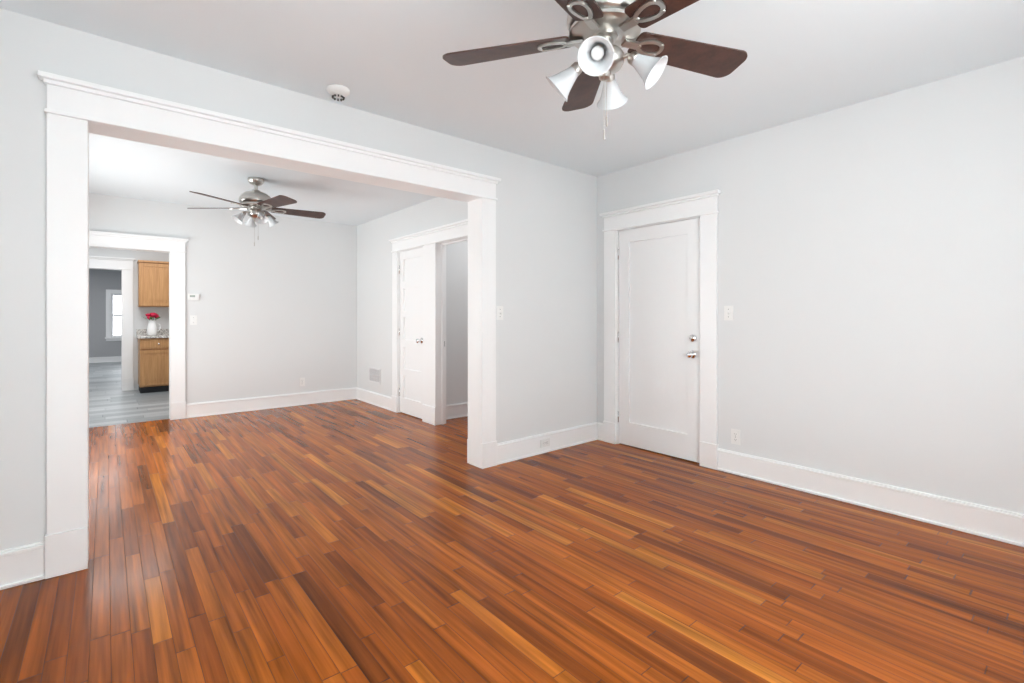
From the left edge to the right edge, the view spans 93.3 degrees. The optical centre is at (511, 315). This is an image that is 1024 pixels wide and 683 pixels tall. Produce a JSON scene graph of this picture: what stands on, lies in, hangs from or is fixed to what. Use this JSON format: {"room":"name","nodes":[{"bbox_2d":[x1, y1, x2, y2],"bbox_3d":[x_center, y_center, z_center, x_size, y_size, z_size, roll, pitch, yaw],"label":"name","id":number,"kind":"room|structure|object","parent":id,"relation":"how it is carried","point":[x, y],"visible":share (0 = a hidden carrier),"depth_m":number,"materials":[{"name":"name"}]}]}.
{"room":"empty living room","nodes":[
{"label":"empty living room","id":0,"kind":"room"},
{"bbox_2d":[89,269,120,357],"bbox_3d":[-11.693,-0.080,12.002,4.050,2.600,0.150,0,0,-40],"label":"wall","id":1,"kind":"structure","parent":0,"point":[99,285],"depth_m":12.67,"materials":[{"name":"grey paint"}]},
{"bbox_2d":[89,356,120,362],"bbox_3d":[-11.176,1.150,12.319,4.950,0.140,0.028,0,0,-40],"label":"baseboard","id":2,"kind":"structure","parent":1,"relation":"attached to","point":[103,359],"depth_m":12.71,"materials":[{"name":"white wood"}]},
{"bbox_2d":[105,289,120,340],"bbox_3d":[-10.387,-0.020,13.059,0.930,1.360,0.190,0,0,-40],"label":"window","id":3,"kind":"structure","parent":1,"relation":"in","point":[113,317],"depth_m":12.88,"materials":[{"name":"white"}]},
{"bbox_2d":[89,248,168,389],"bbox_3d":[-5.845,-0.080,8.424,3.090,2.600,0.150,0,0,-40],"label":"wall","id":4,"kind":"structure","parent":0,"point":[139,320],"depth_m":8.02,"materials":[{"name":"paint"}]},
{"bbox_2d":[89,256,135,390],"bbox_3d":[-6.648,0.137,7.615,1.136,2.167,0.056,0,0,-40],"label":"door frame","id":5,"kind":"structure","parent":4,"relation":"attached to","point":[125,265],"depth_m":7.90,"materials":[{"name":"white wood"}]},
{"bbox_2d":[136,329,168,332],"bbox_3d":[-5.471,0.267,8.623,1.940,0.095,0.019,0,0,-40],"label":"backsplash","id":6,"kind":"structure","parent":4,"relation":"attached to","point":[137,330],"depth_m":8.17,"materials":[{"name":"grey stone"}]},
{"bbox_2d":[137,260,168,306],"bbox_3d":[-5.890,-0.525,8.065,0.541,0.750,0.336,0,0,-40],"label":"upper cabinet","id":7,"kind":"object","parent":4,"relation":"attached to","point":[153,283],"visible":0.12,"depth_m":7.87,"materials":[{"name":"brown wood"}]},
{"bbox_2d":[89,362,169,427],"bbox_3d":[-7.173,1.270,9.610,7.900,0.100,9.925,0,0,-40],"label":"floor","id":8,"kind":"structure","parent":0,"point":[111,402],"depth_m":6.90,"materials":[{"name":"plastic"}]},
{"bbox_2d":[137,337,168,392],"bbox_3d":[-5.803,0.785,7.962,0.541,0.870,0.605,0,0,-40],"label":"base cabinet","id":9,"kind":"object","parent":8,"relation":"on","point":[153,363],"depth_m":7.68,"materials":[{"name":"brown wood"}]},
{"bbox_2d":[136,333,168,336],"bbox_3d":[-5.276,0.332,8.391,1.940,0.035,0.624,0,0,-40],"label":"countertop","id":10,"kind":"structure","parent":9,"relation":"on","point":[137,334],"depth_m":7.81,"materials":[{"name":"grey stone"}]},
{"bbox_2d":[143,313,160,334],"bbox_3d":[-5.862,0.129,7.864,0.258,0.369,0.246,0,0,-40],"label":"vase","id":11,"kind":"object","parent":10,"relation":"on","point":[152,328],"visible":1,"depth_m":7.84,"materials":[{"name":"white ceramic"}]},
{"bbox_2d":[89,193,356,403],"bbox_3d":[-3.476,-0.080,6.234,3.215,2.600,0.150,0,0,-40],"label":"wall","id":12,"kind":"structure","parent":0,"point":[274,309],"depth_m":6.28,"materials":[{"name":"paint"}]},
{"bbox_2d":[89,230,188,419],"bbox_3d":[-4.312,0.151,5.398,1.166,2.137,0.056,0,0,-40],"label":"door frame","id":13,"kind":"structure","parent":12,"relation":"attached to","point":[175,247],"depth_m":5.69,"materials":[{"name":"white wood"}]},
{"bbox_2d":[190,315,196,324],"bbox_3d":[-3.832,0.050,5.822,0.070,0.115,0.023,0,0,-40],"label":"light switch","id":14,"kind":"object","parent":12,"relation":"attached to","point":[193,319],"visible":1,"depth_m":5.83,"materials":[{"name":"white plastic"}]},
{"bbox_2d":[188,294,198,299],"bbox_3d":[-3.832,-0.230,5.822,0.116,0.076,0.025,0,0,-40],"label":"thermostat","id":15,"kind":"object","parent":12,"relation":"attached to","point":[193,296],"visible":1,"depth_m":5.81,"materials":[{"name":"white plastic"}]},
{"bbox_2d":[186,387,356,417],"bbox_3d":[-3.085,1.135,6.446,2.104,0.170,0.028,0,0,-40],"label":"baseboard","id":16,"kind":"structure","parent":12,"relation":"attached to","point":[201,409],"depth_m":6.33,"materials":[{"name":"white wood"}]},
{"bbox_2d":[300,378,304,385],"bbox_3d":[-2.877,0.905,6.633,0.070,0.115,0.009,0,0,-40],"label":"outlet","id":17,"kind":"object","parent":12,"relation":"attached to","point":[302,381],"visible":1,"depth_m":6.63,"materials":[{"name":"white plastic"}]},
{"bbox_2d":[89,133,435,225],"bbox_3d":[-2.532,-1.355,4.546,3.700,0.050,3.650,0,0,-40],"label":"ceiling","id":18,"kind":"structure","parent":0,"point":[128,168],"depth_m":4.89,"materials":[{"name":"paint"}]},
{"bbox_2d":[187,177,325,245],"bbox_3d":[-2.446,-1.002,4.699,1.212,0.656,1.238,0,0,-40],"label":"fan","id":19,"kind":"object","parent":18,"relation":"hanging from","point":[257,203],"visible":1,"depth_m":4.62,"materials":[{"name":"silver metal"}]},
{"bbox_2d":[0,8,596,549],"bbox_3d":[-0.966,-0.080,3.380,4.900,2.600,0.150,0,0,-40],"label":"wall","id":20,"kind":"structure","parent":0,"point":[546,295],"depth_m":2.90,"materials":[{"name":"paint"}]},
{"bbox_2d":[0,541,43,589],"bbox_3d":[-2.422,1.135,2.042,0.649,0.170,0.028,0,0,-40],"label":"baseboard","id":21,"kind":"structure","parent":20,"relation":"attached to","point":[21,565],"depth_m":2.20,"materials":[{"name":"white wood"}]},
{"bbox_2d":[37,70,500,578],"bbox_3d":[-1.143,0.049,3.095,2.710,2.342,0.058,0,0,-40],"label":"door frame","id":22,"kind":"structure","parent":20,"relation":"attached to","point":[73,108],"depth_m":2.33,"materials":[{"name":"white wood"}]},
{"bbox_2d":[89,131,468,462],"bbox_3d":[-1.277,0.049,3.255,2.710,2.342,0.058,0,0,-40],"label":"door frame","id":23,"kind":"structure","parent":20,"relation":"attached to","point":[337,178],"depth_m":3.40,"materials":[{"name":"white wood"}]},
{"bbox_2d":[496,306,502,319],"bbox_3d":[-0.095,-0.025,3.998,0.070,0.115,0.023,0,0,-40],"label":"light switch","id":24,"kind":"object","parent":20,"relation":"attached to","point":[499,312],"visible":1,"depth_m":4.00,"materials":[{"name":"white plastic"}]},
{"bbox_2d":[540,438,549,447],"bbox_3d":[0.296,1.128,4.301,0.115,0.070,0.009,0,0,-40],"label":"electrical outlet","id":25,"kind":"object","parent":20,"relation":"attached to","point":[544,442],"visible":0.98,"depth_m":4.30,"materials":[{"name":"white plastic"}]},
{"bbox_2d":[497,422,597,464],"bbox_3d":[0.361,1.135,4.377,1.285,0.170,0.028,0,0,-40],"label":"baseboard","id":26,"kind":"structure","parent":20,"relation":"attached to","point":[516,449],"depth_m":4.32,"materials":[{"name":"white wood"}]},
{"bbox_2d":[357,197,467,396],"bbox_3d":[-1.272,-0.080,6.015,0.120,2.600,3.020,0,0,-40],"label":"wall","id":27,"kind":"structure","parent":0,"point":[374,296],"depth_m":6.49,"materials":[{"name":"paint"}]},
{"bbox_2d":[356,387,390,410],"bbox_3d":[-1.911,1.135,6.661,0.028,0.170,1.162,0,0,-40],"label":"baseboard","id":28,"kind":"structure","parent":27,"relation":"attached to","point":[375,399],"depth_m":6.63,"materials":[{"name":"white wood"}]},
{"bbox_2d":[369,367,380,383],"bbox_3d":[-1.886,0.815,6.648,0.008,0.210,0.360,0,0,-40],"label":"air vent","id":29,"kind":"object","parent":27,"relation":"in","point":[374,375],"visible":1,"depth_m":6.62,"materials":[{"name":"white metal"}]},
{"bbox_2d":[399,247,422,418],"bbox_3d":[-1.234,0.202,5.862,0.108,2.016,0.629,0,0,-40],"label":"closet door","id":30,"kind":"structure","parent":27,"relation":"in","point":[411,331],"depth_m":5.90,"materials":[{"name":"white wood"}]},
{"bbox_2d":[399,246,422,412],"bbox_3d":[-1.178,0.197,5.903,0.120,2.046,0.666,0,0,-40],"label":"trim","id":31,"kind":"structure","parent":27,"relation":"attached to","point":[399,320],"depth_m":6.11,"materials":[{"name":"white wood"}]},
{"bbox_2d":[389,219,467,424],"bbox_3d":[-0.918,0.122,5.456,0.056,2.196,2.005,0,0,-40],"label":"door frame","id":32,"kind":"structure","parent":27,"relation":"attached to","point":[428,240],"depth_m":5.52,"materials":[{"name":"white wood"}]},
{"bbox_2d":[446,240,467,404],"bbox_3d":[-0.267,-0.080,6.218,1.680,2.600,0.120,0,0,-40],"label":"wall","id":33,"kind":"structure","parent":0,"point":[456,323],"depth_m":5.81,"materials":[{"name":"paint"}]},
{"bbox_2d":[446,402,467,419],"bbox_3d":[-0.277,1.135,6.113,1.530,0.170,0.028,0,0,-40],"label":"baseboard","id":34,"kind":"structure","parent":33,"relation":"attached to","point":[457,410],"depth_m":5.79,"materials":[{"name":"white wood"}]},
{"bbox_2d":[0,399,1023,682],"bbox_3d":[-0.575,1.270,3.496,5.650,0.100,7.925,0,0,-40],"label":"floor","id":35,"kind":"structure","parent":0,"point":[350,541],"depth_m":2.28,"materials":[{"name":"brown wood"}]},
{"bbox_2d":[0,0,1023,176],"bbox_3d":[-4.626,-1.430,6.574,7.900,0.100,17.850,0,0,-40],"label":"ceiling","id":36,"kind":"structure","parent":0,"point":[804,59],"depth_m":2.57,"materials":[{"name":"paint"}]},
{"bbox_2d":[326,84,349,100],"bbox_3d":[-1.058,-1.351,2.944,0.136,0.058,0.136,0,0,-40],"label":"smoke detector","id":37,"kind":"object","parent":36,"relation":"attached to","point":[338,91],"visible":1,"depth_m":2.91,"materials":[{"name":"white plastic"}]},
{"bbox_2d":[442,0,746,139],"bbox_3d":[0.388,-1.032,1.857,1.298,0.696,1.252,0,0,-40],"label":"ceiling fan","id":38,"kind":"object","parent":36,"relation":"hanging from","point":[602,33],"visible":1,"depth_m":1.91,"materials":[{"name":"brown wood"}]},
{"bbox_2d":[597,56,1023,513],"bbox_3d":[2.203,-0.080,3.297,0.150,2.600,4.050,0,0,-40],"label":"wall","id":39,"kind":"structure","parent":0,"point":[871,271],"depth_m":3.05,"materials":[{"name":"paint"}]},
{"bbox_2d":[597,422,602,440],"bbox_3d":[0.872,1.135,4.745,0.028,0.170,0.075,0,0,-40],"label":"baseboard","id":40,"kind":"structure","parent":39,"relation":"attached to","point":[600,431],"depth_m":4.75,"materials":[{"name":"white wood"}]},
{"bbox_2d":[618,218,699,462],"bbox_3d":[1.267,0.200,4.285,0.108,2.020,0.833,0,0,-40],"label":"entry door","id":41,"kind":"structure","parent":39,"relation":"in","point":[659,339],"depth_m":4.28,"materials":[{"name":"white wood"}]},
{"bbox_2d":[599,189,720,469],"bbox_3d":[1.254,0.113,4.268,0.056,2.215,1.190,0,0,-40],"label":"door frame","id":42,"kind":"structure","parent":39,"relation":"attached to","point":[703,206],"depth_m":3.94,"materials":[{"name":"white wood"}]},
{"bbox_2d":[724,306,732,319],"bbox_3d":[1.688,-0.023,3.777,0.023,0.115,0.070,0,0,-40],"label":"light switch","id":43,"kind":"object","parent":39,"relation":"attached to","point":[728,312],"visible":1,"depth_m":3.78,"materials":[{"name":"white plastic"}]},
{"bbox_2d":[731,429,739,444],"bbox_3d":[1.728,0.935,3.739,0.009,0.115,0.070,0,0,-40],"label":"electrical outlet","id":44,"kind":"object","parent":39,"relation":"attached to","point":[735,436],"visible":1,"depth_m":3.74,"materials":[{"name":"white plastic"}]},
{"bbox_2d":[717,448,1023,546],"bbox_3d":[2.486,1.135,2.821,0.028,0.170,2.656,0,0,-40],"label":"baseboard","id":45,"kind":"structure","parent":39,"relation":"attached to","point":[1002,525],"depth_m":3.01,"materials":[{"name":"white wood"}]}
]}

